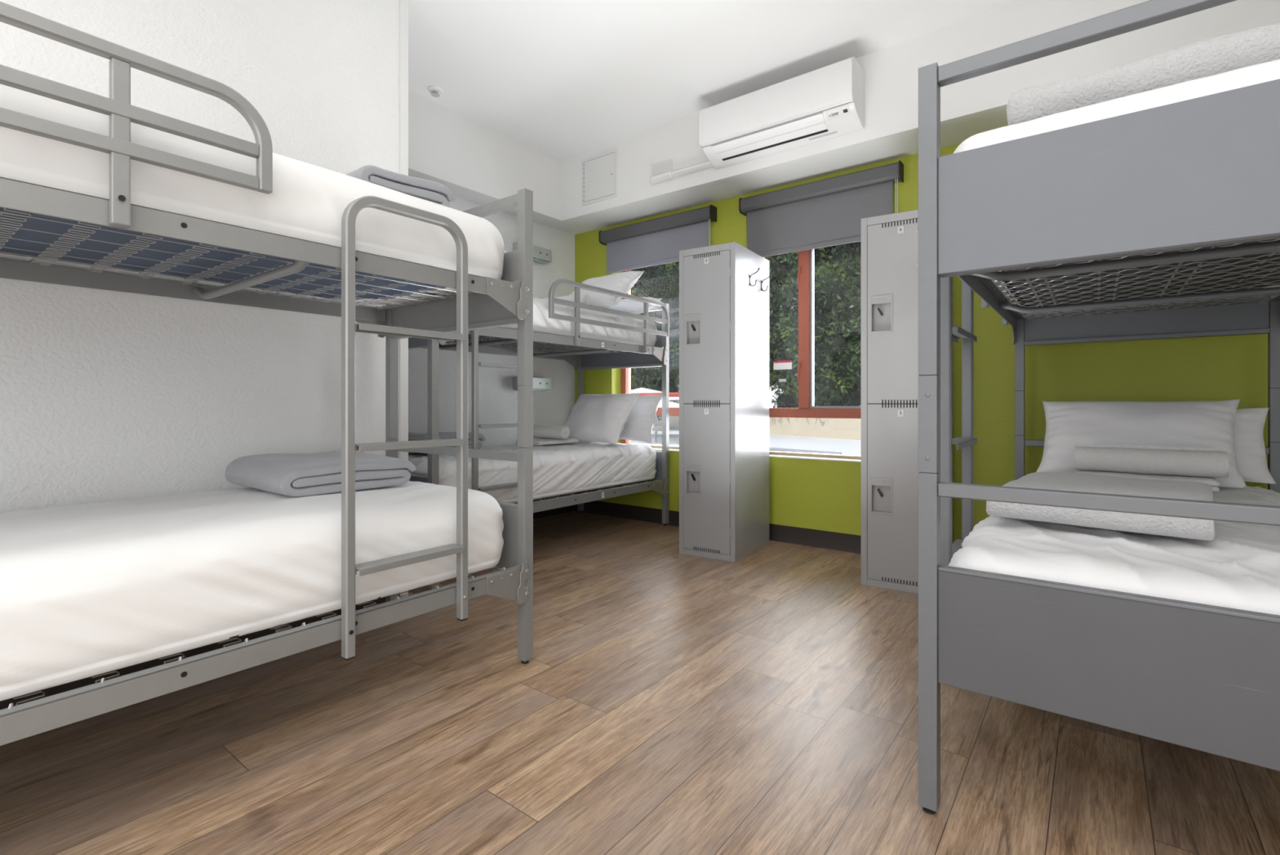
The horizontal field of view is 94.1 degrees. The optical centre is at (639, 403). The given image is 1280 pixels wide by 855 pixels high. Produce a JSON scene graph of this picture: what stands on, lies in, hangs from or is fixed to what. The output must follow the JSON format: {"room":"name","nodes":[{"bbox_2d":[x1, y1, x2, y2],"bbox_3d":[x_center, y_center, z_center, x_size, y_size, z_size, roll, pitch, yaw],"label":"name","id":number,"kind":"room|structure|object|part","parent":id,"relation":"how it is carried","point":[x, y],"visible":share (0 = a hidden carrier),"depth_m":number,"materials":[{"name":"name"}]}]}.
{"room":"dormitory","nodes":[
{"label":"dormitory","id":0,"kind":"room"},
{"bbox_2d":[0,0,399,512],"bbox_3d":[-2.786,-0.500,1.469,1.110,2.810,4.145,0,0,37],"label":"wall","id":1,"kind":"structure","parent":0,"point":[106,395],"depth_m":2.12,"materials":[{"name":"white paint"}]},
{"bbox_2d":[0,592,399,709],"bbox_3d":[-2.355,0.851,1.114,0.006,0.108,4.105,0,0,37],"label":"baseboard","id":2,"kind":"structure","parent":1,"relation":"attached to","point":[5,704],"depth_m":2.04,"materials":[{"name":"rubber"}]},
{"bbox_2d":[400,0,408,598],"bbox_3d":[-1.094,-0.500,2.761,0.006,2.810,0.040,0,0,37],"label":"trim","id":3,"kind":"structure","parent":1,"relation":"attached to","point":[403,3],"depth_m":2.76,"materials":[{"name":"white paint"}]},
{"bbox_2d":[408,90,561,225],"bbox_3d":[-1.229,-1.669,4.012,0.190,0.472,1.785,0,0,37],"label":"soffit","id":4,"kind":"structure","parent":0,"point":[479,163],"depth_m":4.04,"materials":[{"name":"paint"}]},
{"bbox_2d":[408,195,574,503],"bbox_3d":[-1.259,-0.500,4.252,0.150,2.810,2.130,0,0,37],"label":"wall","id":5,"kind":"structure","parent":0,"point":[497,397],"depth_m":4.47,"materials":[{"name":"white paint"}]},
{"bbox_2d":[512,241,551,263],"bbox_3d":[-0.832,-1.165,4.614,0.087,0.104,0.325,0,0,37],"label":"outlet box","id":6,"kind":"object","parent":5,"relation":"attached to","point":[540,255],"visible":0.64,"depth_m":4.63,"materials":[{"name":"metal"}]},
{"bbox_2d":[512,376,551,391],"bbox_3d":[-0.832,-0.153,4.614,0.087,0.104,0.325,0,0,37],"label":"outlet box","id":7,"kind":"object","parent":5,"relation":"attached to","point":[540,384],"visible":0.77,"depth_m":4.62,"materials":[{"name":"metal"}]},
{"bbox_2d":[533,504,574,519],"bbox_3d":[-1.201,0.851,4.200,0.006,0.108,2.118,0,0,37],"label":"baseboard","id":8,"kind":"structure","parent":5,"relation":"attached to","point":[571,508],"depth_m":4.85,"materials":[{"name":"rubber"}]},
{"bbox_2d":[0,511,1279,854],"bbox_3d":[-0.650,0.955,1.175,4.860,0.100,6.575,0,0,37],"label":"floor","id":9,"kind":"structure","parent":0,"point":[667,701],"depth_m":1.56,"materials":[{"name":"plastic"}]},
{"bbox_2d":[0,1,533,746],"bbox_3d":[-1.343,0.080,1.538,0.949,1.650,2.050,0,0,37],"label":"bunk bed","id":10,"kind":"object","parent":9,"relation":"on","point":[478,302],"visible":0.78,"depth_m":1.55,"materials":[{"name":"silver metal"}]},
{"bbox_3d":[-1.045,-0.522,1.197,0.022,0.330,0.030,0,0,37],"label":"guard post","id":11,"kind":"part","parent":10,"relation":"part of","materials":[{"name":"silver metal"}]},
{"bbox_3d":[-1.244,-0.608,0.934,0.026,0.215,1.210,0,0,37],"label":"guard rail","id":12,"kind":"part","parent":10,"relation":"part of","materials":[{"name":"silver metal"}]},
{"bbox_3d":[-1.683,-0.384,1.824,0.032,0.055,1.926,0,0,37],"label":"rail","id":13,"kind":"part","parent":10,"relation":"part of","materials":[{"name":"silver metal"}]},
{"bbox_3d":[-1.003,-0.384,1.304,0.032,0.055,1.926,0,0,37],"label":"rail","id":14,"kind":"part","parent":10,"relation":"part of","materials":[{"name":"silver metal"}]},
{"bbox_2d":[0,480,503,701],"bbox_3d":[-1.346,0.420,1.581,0.873,0.269,1.896,0,0,37],"label":"mattress","id":15,"kind":"object","parent":10,"relation":"on","point":[88,589],"visible":0.81,"depth_m":1.40,"materials":[{"name":"white fabric"}]},
{"bbox_2d":[225,449,416,496],"bbox_3d":[-1.120,0.233,2.098,0.476,0.106,0.451,0,0,37],"label":"folded blanket","id":16,"kind":"object","parent":15,"relation":"on","point":[291,474],"visible":0.88,"depth_m":1.97,"materials":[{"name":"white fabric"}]},
{"bbox_2d":[0,84,504,304],"bbox_3d":[-1.343,-0.541,1.585,0.860,0.240,1.891,0,0,37],"label":"mattress","id":17,"kind":"object","parent":10,"relation":"on","point":[307,201],"visible":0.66,"depth_m":1.52,"materials":[{"name":"white fabric"}]},
{"bbox_2d":[346,164,454,207],"bbox_3d":[-0.895,-0.714,2.072,0.362,0.111,0.351,0,0,37],"label":"folded blanket","id":18,"kind":"object","parent":17,"relation":"on","point":[434,192],"visible":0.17,"depth_m":1.96,"materials":[{"name":"grey fabric"}]},
{"bbox_3d":[-1.003,0.592,1.304,0.032,0.055,1.926,0,0,37],"label":"rail","id":19,"kind":"part","parent":10,"relation":"part of","materials":[{"name":"silver metal"}]},
{"bbox_3d":[-1.086,0.073,2.609,0.038,1.636,0.038,0,0,37],"label":"post","id":20,"kind":"part","parent":10,"relation":"part of","materials":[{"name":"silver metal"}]},
{"bbox_3d":[-0.743,0.188,2.347,0.824,0.030,0.030,0,0,37],"label":"rail","id":21,"kind":"part","parent":10,"relation":"part of","materials":[{"name":"silver metal"}]},
{"bbox_3d":[-0.743,-0.412,2.347,0.824,0.258,0.022,0,0,37],"label":"panel","id":22,"kind":"part","parent":10,"relation":"part of","materials":[{"name":"silver metal"}]},
{"bbox_3d":[-0.743,-0.721,2.347,0.824,0.035,0.030,0,0,37],"label":"rail","id":23,"kind":"part","parent":10,"relation":"part of","materials":[{"name":"silver metal"}]},
{"bbox_3d":[-0.743,0.487,2.347,0.824,0.250,0.022,0,0,37],"label":"panel","id":24,"kind":"part","parent":10,"relation":"part of","materials":[{"name":"silver metal"}]},
{"bbox_3d":[-0.402,-0.359,2.047,0.004,0.144,0.050,0,0,37],"label":"hook plate","id":25,"kind":"part","parent":10,"relation":"part of","materials":[{"name":"paint"}]},
{"bbox_3d":[-0.402,0.616,2.047,0.004,0.144,0.050,0,0,37],"label":"hook plate","id":26,"kind":"part","parent":10,"relation":"part of","materials":[{"name":"paint"}]},
{"bbox_3d":[-0.401,0.073,2.084,0.038,1.636,0.038,0,0,37],"label":"post","id":27,"kind":"part","parent":10,"relation":"part of","materials":[{"name":"silver metal"}]},
{"bbox_2d":[408,279,669,589],"bbox_3d":[-0.736,0.080,3.915,0.949,1.650,1.999,0,0,37],"label":"bunk bed","id":28,"kind":"object","parent":9,"relation":"on","point":[608,354],"visible":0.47,"depth_m":3.83,"materials":[{"name":"silver metal"}]},
{"bbox_3d":[-1.343,0.188,3.147,0.824,0.030,0.030,0,0,37],"label":"rail","id":29,"kind":"part","parent":28,"relation":"part of","materials":[{"name":"silver metal"}]},
{"bbox_3d":[-1.343,-0.412,3.147,0.824,0.258,0.022,0,0,37],"label":"panel","id":30,"kind":"part","parent":28,"relation":"part of","materials":[{"name":"grey metal"}]},
{"bbox_3d":[-1.343,0.487,3.147,0.824,0.250,0.022,0,0,37],"label":"panel","id":31,"kind":"part","parent":28,"relation":"part of","materials":[{"name":"grey metal"}]},
{"bbox_3d":[-1.001,0.073,2.885,0.038,1.636,0.038,0,0,37],"label":"post","id":32,"kind":"part","parent":28,"relation":"part of","materials":[{"name":"silver metal"}]},
{"bbox_3d":[-0.965,-0.359,2.896,0.004,0.144,0.050,0,0,37],"label":"hook plate","id":33,"kind":"part","parent":28,"relation":"part of","materials":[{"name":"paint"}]},
{"bbox_3d":[-1.087,-0.384,4.185,0.032,0.055,1.913,0,0,37],"label":"rail","id":34,"kind":"part","parent":28,"relation":"part of","materials":[{"name":"silver metal"}]},
{"bbox_2d":[408,440,656,502],"bbox_3d":[-0.758,0.416,3.939,0.866,0.277,1.895,0,0,37],"label":"mattress","id":35,"kind":"object","parent":28,"relation":"on","point":[561,468],"visible":0.48,"depth_m":3.69,"materials":[{"name":"white fabric"}]},
{"bbox_2d":[408,431,485,448],"bbox_3d":[-1.223,0.223,3.582,0.347,0.111,0.472,0,0,37],"label":"folded blanket","id":36,"kind":"object","parent":35,"relation":"on","point":[442,435],"visible":0.18,"depth_m":3.49,"materials":[{"name":"grey fabric"}]},
{"bbox_2d":[515,437,577,444],"bbox_3d":[-0.651,0.261,4.202,0.242,0.036,0.383,0,0,37],"label":"folded towel","id":37,"kind":"object","parent":35,"relation":"on","point":[540,441],"visible":0.82,"depth_m":4.13,"materials":[{"name":"white fabric"}]},
{"bbox_2d":[533,424,569,439],"bbox_3d":[-0.656,0.197,4.210,0.344,0.092,0.100,0,0,33],"label":"rolled towel","id":38,"kind":"object","parent":37,"relation":"on","point":[562,432],"visible":0.88,"depth_m":4.15,"materials":[{"name":"white fabric"}]},
{"bbox_2d":[564,393,639,444],"bbox_3d":[-0.311,0.103,4.330,0.613,0.356,0.272,0,0,41],"label":"pillow","id":39,"kind":"object","parent":35,"relation":"on","point":[599,418],"visible":0.98,"depth_m":4.21,"materials":[{"name":"white fabric"}]},
{"bbox_2d":[618,394,662,443],"bbox_3d":[-0.109,0.104,4.462,0.604,0.355,0.179,0,0,37],"label":"pillow","id":40,"kind":"object","parent":35,"relation":"on","point":[638,426],"visible":0.44,"depth_m":4.31,"materials":[{"name":"white fabric"}]},
{"bbox_2d":[453,297,657,351],"bbox_3d":[-0.760,-0.533,3.938,0.886,0.225,1.906,0,0,37],"label":"mattress","id":41,"kind":"object","parent":28,"relation":"on","point":[542,322],"visible":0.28,"depth_m":3.84,"materials":[{"name":"white fabric"}]},
{"bbox_2d":[543,293,590,304],"bbox_3d":[-0.518,-0.688,4.028,0.384,0.085,0.092,0,0,30],"label":"rolled towel","id":42,"kind":"object","parent":41,"relation":"on","point":[584,298],"visible":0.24,"depth_m":3.95,"materials":[{"name":"white fabric"}]},
{"bbox_2d":[568,271,644,307],"bbox_3d":[-0.301,-0.791,4.261,0.610,0.292,0.312,0,0,41],"label":"pillow","id":43,"kind":"object","parent":41,"relation":"on","point":[622,282],"visible":0.57,"depth_m":4.11,"materials":[{"name":"white fabric"}]},
{"bbox_2d":[608,297,662,314],"bbox_3d":[-0.124,-0.720,4.476,0.550,0.158,0.224,0,0,35],"label":"pillow","id":44,"kind":"object","parent":41,"relation":"on","point":[628,305],"visible":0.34,"depth_m":4.34,"materials":[{"name":"white fabric"}]},
{"bbox_3d":[-0.408,-0.384,3.665,0.032,0.055,1.913,0,0,37],"label":"rail","id":45,"kind":"part","parent":28,"relation":"part of","materials":[{"name":"silver metal"}]},
{"bbox_3d":[-0.383,-0.534,3.644,0.022,0.355,0.030,0,0,37],"label":"guard post","id":46,"kind":"part","parent":28,"relation":"part of","materials":[{"name":"silver metal"}]},
{"bbox_3d":[-0.494,0.073,4.965,0.038,1.636,0.038,0,0,37],"label":"post","id":47,"kind":"part","parent":28,"relation":"part of","materials":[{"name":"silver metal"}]},
{"bbox_3d":[-0.408,0.592,3.665,0.032,0.055,1.913,0,0,37],"label":"rail","id":48,"kind":"part","parent":28,"relation":"part of","materials":[{"name":"silver metal"}]},
{"bbox_3d":[-0.157,-0.620,3.937,0.026,0.240,1.210,0,0,37],"label":"guard rail","id":49,"kind":"part","parent":28,"relation":"part of","materials":[{"name":"silver metal"}]},
{"bbox_3d":[-0.152,-0.412,4.703,0.824,0.258,0.022,0,0,37],"label":"panel","id":50,"kind":"part","parent":28,"relation":"part of","materials":[{"name":"grey metal"}]},
{"bbox_3d":[0.042,-0.534,4.200,0.022,0.355,0.030,0,0,37],"label":"guard post","id":51,"kind":"part","parent":28,"relation":"part of","materials":[{"name":"silver metal"}]},
{"bbox_3d":[-0.152,0.487,4.703,0.824,0.250,0.022,0,0,37],"label":"panel","id":52,"kind":"part","parent":28,"relation":"part of","materials":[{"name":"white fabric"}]},
{"bbox_3d":[-0.152,-0.721,4.703,0.824,0.035,0.030,0,0,37],"label":"rail","id":53,"kind":"part","parent":28,"relation":"part of","materials":[{"name":"silver metal"}]},
{"bbox_3d":[-0.152,0.188,4.703,0.824,0.030,0.030,0,0,37],"label":"rail","id":54,"kind":"part","parent":28,"relation":"part of","materials":[{"name":"silver metal"}]},
{"bbox_3d":[0.190,0.073,4.441,0.038,1.636,0.038,0,0,37],"label":"post","id":55,"kind":"part","parent":28,"relation":"part of","materials":[{"name":"silver metal"}]},
{"bbox_3d":[0.189,-0.359,4.403,0.004,0.144,0.050,0,0,37],"label":"hook plate","id":56,"kind":"part","parent":28,"relation":"part of","materials":[{"name":"paint"}]},
{"bbox_3d":[0.189,0.616,4.403,0.004,0.144,0.050,0,0,37],"label":"hook plate","id":57,"kind":"part","parent":28,"relation":"part of","materials":[{"name":"paint"}]},
{"bbox_2d":[679,241,771,562],"bbox_3d":[0.561,-0.010,3.708,0.429,1.830,0.545,0,0,33],"label":"locker","id":58,"kind":"object","parent":9,"relation":"on","point":[724,287],"visible":1,"depth_m":3.52,"materials":[{"name":"metal"}]},
{"bbox_3d":[0.390,-0.839,3.498,0.026,0.033,0.002,0,0,33],"label":"number plate","id":59,"kind":"part","parent":58,"relation":"part of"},
{"bbox_3d":[0.392,0.434,3.506,0.302,0.865,0.013,0,0,33],"label":"door","id":60,"kind":"part","parent":58,"relation":"part of","materials":[{"name":"paint"}]},
{"bbox_3d":[0.392,-0.443,3.506,0.302,0.881,0.013,0,0,33],"label":"door","id":61,"kind":"part","parent":58,"relation":"part of","materials":[{"name":"paint"}]},
{"bbox_3d":[0.395,-0.010,3.510,0.366,1.830,0.020,0,0,33],"label":"frame","id":62,"kind":"part","parent":58,"relation":"part of","materials":[{"name":"paint"}]},
{"bbox_3d":[0.695,-0.010,3.637,0.004,1.830,0.520,0,0,33],"label":"panel","id":63,"kind":"part","parent":58,"relation":"part of","materials":[{"name":"grey metal"}]},
{"bbox_2d":[861,209,953,593],"bbox_3d":[1.401,-0.010,3.104,0.367,1.830,0.545,0,0,32],"label":"locker","id":64,"kind":"object","parent":9,"relation":"on","point":[890,375],"visible":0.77,"depth_m":2.91,"materials":[{"name":"metal"}]},
{"bbox_3d":[1.263,-0.010,2.887,0.366,1.830,0.020,0,0,32],"label":"frame","id":65,"kind":"part","parent":64,"relation":"part of","materials":[{"name":"paint"}]},
{"bbox_3d":[1.261,0.434,2.883,0.302,0.865,0.013,0,0,32],"label":"door","id":66,"kind":"part","parent":64,"relation":"part of","materials":[{"name":"paint"}]},
{"bbox_3d":[1.261,-0.443,2.883,0.302,0.881,0.013,0,0,32],"label":"door","id":67,"kind":"part","parent":64,"relation":"part of","materials":[{"name":"paint"}]},
{"bbox_3d":[1.258,0.046,2.876,0.026,0.033,0.002,0,0,32],"label":"number plate","id":68,"kind":"part","parent":64,"relation":"part of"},
{"bbox_3d":[1.258,-0.839,2.876,0.026,0.033,0.002,0,0,32],"label":"number plate","id":69,"kind":"part","parent":64,"relation":"part of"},
{"bbox_3d":[1.562,-0.010,3.017,0.003,1.830,0.520,0,0,32],"label":"panel","id":70,"kind":"part","parent":64,"relation":"part of","materials":[{"name":"paint"}]},
{"bbox_2d":[916,0,1279,814],"bbox_3d":[1.574,0.080,1.857,0.949,1.650,2.017,0,0,37],"label":"bunk bed","id":71,"kind":"object","parent":9,"relation":"on","point":[1202,171],"visible":0.77,"depth_m":1.19,"materials":[{"name":"grey paint"}]},
{"bbox_3d":[0.644,0.073,1.326,0.038,1.636,0.038,0,0,37],"label":"post","id":72,"kind":"part","parent":71,"relation":"part of","materials":[{"name":"grey metal"}]},
{"bbox_3d":[1.281,-0.522,2.212,0.022,0.330,0.030,0,0,37],"label":"guard post","id":73,"kind":"part","parent":71,"relation":"part of","materials":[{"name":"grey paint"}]},
{"bbox_3d":[1.247,-0.384,2.109,0.032,0.055,1.931,0,0,37],"label":"rail","id":74,"kind":"part","parent":71,"relation":"part of","materials":[{"name":"grey metal"}]},
{"bbox_3d":[1.652,-0.522,2.696,0.022,0.330,0.030,0,0,37],"label":"guard post","id":75,"kind":"part","parent":71,"relation":"part of","materials":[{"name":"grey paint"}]},
{"bbox_3d":[1.846,0.073,2.895,0.038,1.636,0.038,0,0,37],"label":"post","id":76,"kind":"part","parent":71,"relation":"part of","materials":[{"name":"grey metal"}]},
{"bbox_3d":[0.986,-0.721,1.064,0.824,0.035,0.030,0,0,37],"label":"rail","id":77,"kind":"part","parent":71,"relation":"part of","materials":[{"name":"grey metal"}]},
{"bbox_3d":[0.986,0.188,1.064,0.824,0.030,0.030,0,0,37],"label":"rail","id":78,"kind":"part","parent":71,"relation":"part of","materials":[{"name":"grey metal"}]},
{"bbox_3d":[0.986,0.487,1.064,0.824,0.250,0.022,0,0,37],"label":"panel","id":79,"kind":"part","parent":71,"relation":"part of","materials":[{"name":"grey metal"}]},
{"bbox_3d":[0.986,-0.412,1.064,0.824,0.258,0.022,0,0,37],"label":"panel","id":80,"kind":"part","parent":71,"relation":"part of","materials":[{"name":"grey metal"}]},
{"bbox_2d":[948,485,1279,615],"bbox_3d":[1.586,0.424,1.846,0.851,0.261,1.931,0,0,37],"label":"mattress","id":81,"kind":"object","parent":71,"relation":"on","point":[1239,568],"visible":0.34,"depth_m":1.26,"materials":[{"name":"white fabric"}]},
{"bbox_2d":[986,471,1215,540],"bbox_3d":[1.248,0.254,1.607,0.434,0.082,0.588,0,0,43],"label":"folded blanket","id":82,"kind":"object","parent":81,"relation":"on","point":[1176,526],"visible":0.58,"depth_m":1.46,"materials":[{"name":"grey fabric"}]},
{"bbox_2d":[1073,469,1219,491],"bbox_3d":[1.836,0.275,2.183,0.407,0.038,0.212,0,0,37],"label":"folded towel","id":83,"kind":"object","parent":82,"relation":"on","point":[1211,481],"visible":0.44,"depth_m":2.11,"materials":[{"name":"grey fabric"}]},
{"bbox_2d":[1074,444,1229,477],"bbox_3d":[1.847,0.204,2.173,0.425,0.102,0.111,0,0,40],"label":"rolled towel","id":84,"kind":"object","parent":83,"relation":"on","point":[1156,460],"visible":1,"depth_m":2.13,"materials":[{"name":"white fabric"}]},
{"bbox_2d":[1036,399,1247,488],"bbox_3d":[1.977,0.141,2.393,0.640,0.317,0.265,0,0,37],"label":"pillow","id":85,"kind":"object","parent":81,"relation":"on","point":[1186,424],"visible":0.67,"depth_m":2.34,"materials":[{"name":"white fabric"}]},
{"bbox_2d":[1234,407,1276,484],"bbox_3d":[2.194,0.160,2.478,0.612,0.290,0.153,0,0,37],"label":"pillow","id":86,"kind":"object","parent":81,"relation":"on","point":[1249,423],"visible":0.18,"depth_m":2.31,"materials":[{"name":"white fabric"}]},
{"bbox_2d":[953,58,1279,314],"bbox_3d":[1.586,-0.523,1.848,0.833,0.204,1.912,0,0,37],"label":"mattress","id":87,"kind":"object","parent":71,"relation":"on","point":[1268,71],"visible":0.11,"depth_m":1.28,"materials":[{"name":"white fabric"}]},
{"bbox_2d":[1006,22,1279,125],"bbox_3d":[1.142,-0.680,1.393,0.481,0.112,0.470,0,0,37],"label":"folded blanket","id":88,"kind":"object","parent":87,"relation":"on","point":[1241,49],"visible":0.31,"depth_m":1.20,"materials":[{"name":"white fabric"}]},
{"bbox_3d":[2.188,0.188,2.633,0.824,0.030,0.030,0,0,37],"label":"rail","id":89,"kind":"part","parent":71,"relation":"part of","materials":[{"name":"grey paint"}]},
{"bbox_3d":[2.188,-0.412,2.633,0.824,0.258,0.022,0,0,37],"label":"panel","id":90,"kind":"part","parent":71,"relation":"part of","materials":[{"name":"grey metal"}]},
{"bbox_3d":[2.530,0.073,2.371,0.038,1.636,0.038,0,0,37],"label":"post","id":91,"kind":"part","parent":71,"relation":"part of","materials":[{"name":"grey metal"}]},
{"bbox_3d":[1.927,-0.384,1.588,0.032,0.055,1.931,0,0,37],"label":"rail","id":92,"kind":"part","parent":71,"relation":"part of","materials":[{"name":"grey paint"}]},
{"bbox_2d":[408,0,1021,159],"bbox_3d":[-0.650,-1.965,1.175,4.860,0.120,6.575,0,0,37],"label":"ceiling","id":93,"kind":"structure","parent":0,"point":[562,79],"depth_m":3.20,"materials":[{"name":"paint"}]},
{"bbox_2d":[427,85,443,97],"bbox_3d":[-1.240,-1.887,3.611,0.092,0.037,0.092,0,0,37],"label":"sprinkler","id":94,"kind":"object","parent":93,"relation":"attached to","point":[435,91],"visible":1,"depth_m":3.59,"materials":[{"name":"white plastic"}]},
{"bbox_2d":[545,0,1279,234],"bbox_3d":[1.153,-1.669,3.529,4.560,0.472,0.345,0,0,37],"label":"soffit","id":95,"kind":"structure","parent":93,"relation":"attached to","point":[970,107],"depth_m":3.15,"materials":[{"name":"paint"}]},
{"bbox_2d":[581,147,617,205],"bbox_3d":[-0.304,-1.677,4.422,0.350,0.349,0.008,0,0,37],"label":"access panel","id":96,"kind":"object","parent":95,"relation":"attached to","point":[598,171],"visible":1,"depth_m":4.42,"materials":[{"name":"white paint"}]},
{"bbox_2d":[648,158,713,184],"bbox_3d":[0.273,-1.586,3.953,0.507,0.139,0.051,0,0,37],"label":"duct cover","id":97,"kind":"object","parent":95,"relation":"attached to","point":[662,171],"visible":0.83,"depth_m":4.01,"materials":[{"name":"white plastic"}]},
{"bbox_3d":[0.153,-1.612,4.075,0.168,0.086,0.004,0,0,37],"label":"plate","id":98,"kind":"part","parent":97,"relation":"part of","materials":[{"name":"white paint"}]},
{"bbox_2d":[698,56,864,168],"bbox_3d":[0.794,-1.659,3.450,0.929,0.317,0.216,0,0,37],"label":"air conditioner","id":99,"kind":"object","parent":95,"relation":"attached to","point":[826,102],"visible":1,"depth_m":3.35,"materials":[{"name":"white plastic"}]},
{"bbox_3d":[1.059,-1.560,3.188,0.125,0.040,0.051,0,0,37],"label":"display panel","id":100,"kind":"part","parent":99,"relation":"part of","materials":[{"name":"white paint"}]},
{"bbox_2d":[574,142,1268,542],"bbox_3d":[1.319,-0.500,3.745,4.860,2.810,0.200,0,0,37],"label":"wall","id":101,"kind":"structure","parent":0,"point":[821,495],"depth_m":3.18,"materials":[{"name":"paint"}]},
{"bbox_2d":[621,269,679,451],"bbox_3d":[0.186,-0.510,4.601,0.900,1.729,0.189,0,0,37],"label":"window","id":102,"kind":"structure","parent":101,"relation":"attached to","point":[625,372],"depth_m":4.87,"materials":[{"name":"metal"}]},
{"bbox_3d":[0.219,0.339,4.644,0.900,0.022,0.080,0,0,37],"label":"sill","id":103,"kind":"part","parent":102,"relation":"part of","materials":[{"name":"white paint"}]},
{"bbox_2d":[599,204,716,273],"bbox_3d":[0.108,-0.830,4.486,1.026,1.115,0.095,0,0,37],"label":"roller blind","id":104,"kind":"object","parent":101,"relation":"attached to","point":[657,241],"visible":0.93,"depth_m":4.47,"materials":[{"name":"grey fabric"}]},
{"bbox_3d":[0.486,-0.784,4.175,0.014,1.022,0.004,0,0,37],"label":"pull chain","id":105,"kind":"part","parent":104,"relation":"part of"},
{"bbox_2d":[574,500,861,553],"bbox_3d":[1.254,0.851,3.661,4.560,0.108,0.012,0,0,37],"label":"baseboard","id":106,"kind":"structure","parent":101,"relation":"attached to","point":[846,542],"depth_m":3.92,"materials":[{"name":"rubber"}]},
{"bbox_2d":[764,248,861,462],"bbox_3d":[1.154,-0.510,3.859,0.940,1.729,0.189,0,0,37],"label":"window","id":107,"kind":"structure","parent":101,"relation":"attached to","point":[806,409],"depth_m":3.92,"materials":[{"name":"wood"}]},
{"bbox_2d":[773,360,791,382],"bbox_3d":[0.972,-0.223,4.065,0.130,0.145,0.002,0,0,37],"label":"window sticker","id":108,"kind":"object","parent":107,"relation":"attached to","point":[784,364],"visible":1,"depth_m":4.06,"materials":[{"name":"paper"}]},
{"bbox_3d":[0.972,-0.258,4.065,0.130,0.045,0.002,0,0,37],"label":"label panel","id":109,"kind":"part","parent":108,"relation":"part of","materials":[{"name":"white paper"}]},
{"bbox_3d":[1.051,-0.849,3.933,0.017,0.131,0.035,0,0,45],"label":"latch handle","id":110,"kind":"part","parent":107,"relation":"part of","materials":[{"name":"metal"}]},
{"bbox_3d":[1.051,-0.219,3.933,0.017,0.131,0.035,0,0,45],"label":"latch handle","id":111,"kind":"part","parent":107,"relation":"part of","materials":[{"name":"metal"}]},
{"bbox_3d":[1.187,0.339,3.902,0.940,0.022,0.080,0,0,37],"label":"sill","id":112,"kind":"part","parent":107,"relation":"part of","materials":[{"name":"white paint"}]},
{"bbox_2d":[738,160,903,257],"bbox_3d":[1.097,-0.830,3.729,1.018,1.115,0.095,0,0,37],"label":"roller blind","id":113,"kind":"object","parent":101,"relation":"attached to","point":[828,211],"visible":0.9,"depth_m":3.71,"materials":[{"name":"grey fabric"}]},
{"bbox_3d":[1.472,-0.784,3.419,0.014,1.022,0.004,0,0,37],"label":"pull chain","id":114,"kind":"part","parent":113,"relation":"part of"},
{"label":"outside","id":115,"kind":"structure","parent":0,"visible":0},
{"bbox_2d":[631,427,861,455],"bbox_3d":[4.505,0.705,14.105,22.000,0.200,20.125,0,0,37],"label":"flat roof","id":116,"kind":"structure","parent":115,"point":[846,446],"depth_m":9.20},
{"bbox_2d":[631,261,679,422],"bbox_3d":[0.045,-2.401,14.061,3.466,6.044,3.821,0,0,-20],"label":"leafy tree","id":117,"kind":"object","parent":116,"relation":"on","point":[659,281],"visible":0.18,"depth_m":13.05,"materials":[{"name":"green plant"}]},
{"bbox_2d":[631,387,679,399],"bbox_3d":[0.029,0.155,10.810,1.848,0.900,1.848,0,0,15],"label":"canopy","id":118,"kind":"object","parent":116,"relation":"on","point":[639,389],"visible":0.21,"depth_m":10.48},
{"bbox_2d":[631,391,679,396],"bbox_3d":[-0.277,0.230,8.274,0.058,0.750,2.730,0,0,-44],"label":"rail","id":119,"kind":"object","parent":116,"relation":"on","point":[673,393],"visible":0.02,"depth_m":7.72,"materials":[{"name":"metal"}]},
{"bbox_2d":[654,399,679,442],"bbox_3d":[0.254,0.262,9.378,1.293,0.686,1.293,0,0,-30],"label":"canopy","id":120,"kind":"object","parent":116,"relation":"on","point":[672,404],"visible":0.31,"depth_m":9.14,"materials":[{"name":"white"}]},
{"bbox_2d":[653,415,861,439],"bbox_3d":[3.433,0.395,10.587,0.200,0.420,12.462,0,0,-30],"label":"wall","id":121,"kind":"structure","parent":116,"relation":"on","point":[832,428],"depth_m":10.86,"materials":[{"name":"beige paint"}]},
{"bbox_2d":[768,447,841,453],"bbox_3d":[1.925,0.585,7.406,0.040,0.040,1.286,0,0,-39],"label":"conduit","id":122,"kind":"object","parent":116,"relation":"on","point":[770,448],"visible":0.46,"depth_m":7.33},
{"bbox_2d":[764,240,861,405],"bbox_3d":[3.365,-2.532,11.279,3.993,6.306,3.100,0,0,34],"label":"leafy tree","id":123,"kind":"object","parent":116,"relation":"on","point":[837,268],"visible":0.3,"depth_m":10.35,"materials":[{"name":"green plant"}]},
{"bbox_2d":[770,250,857,408],"bbox_3d":[4.250,-3.613,16.951,5.235,8.468,3.804,0,0,34],"label":"leafy tree","id":124,"kind":"object","parent":116,"relation":"on","point":[783,401],"visible":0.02,"depth_m":16.60,"materials":[{"name":"green plant"}]}
]}

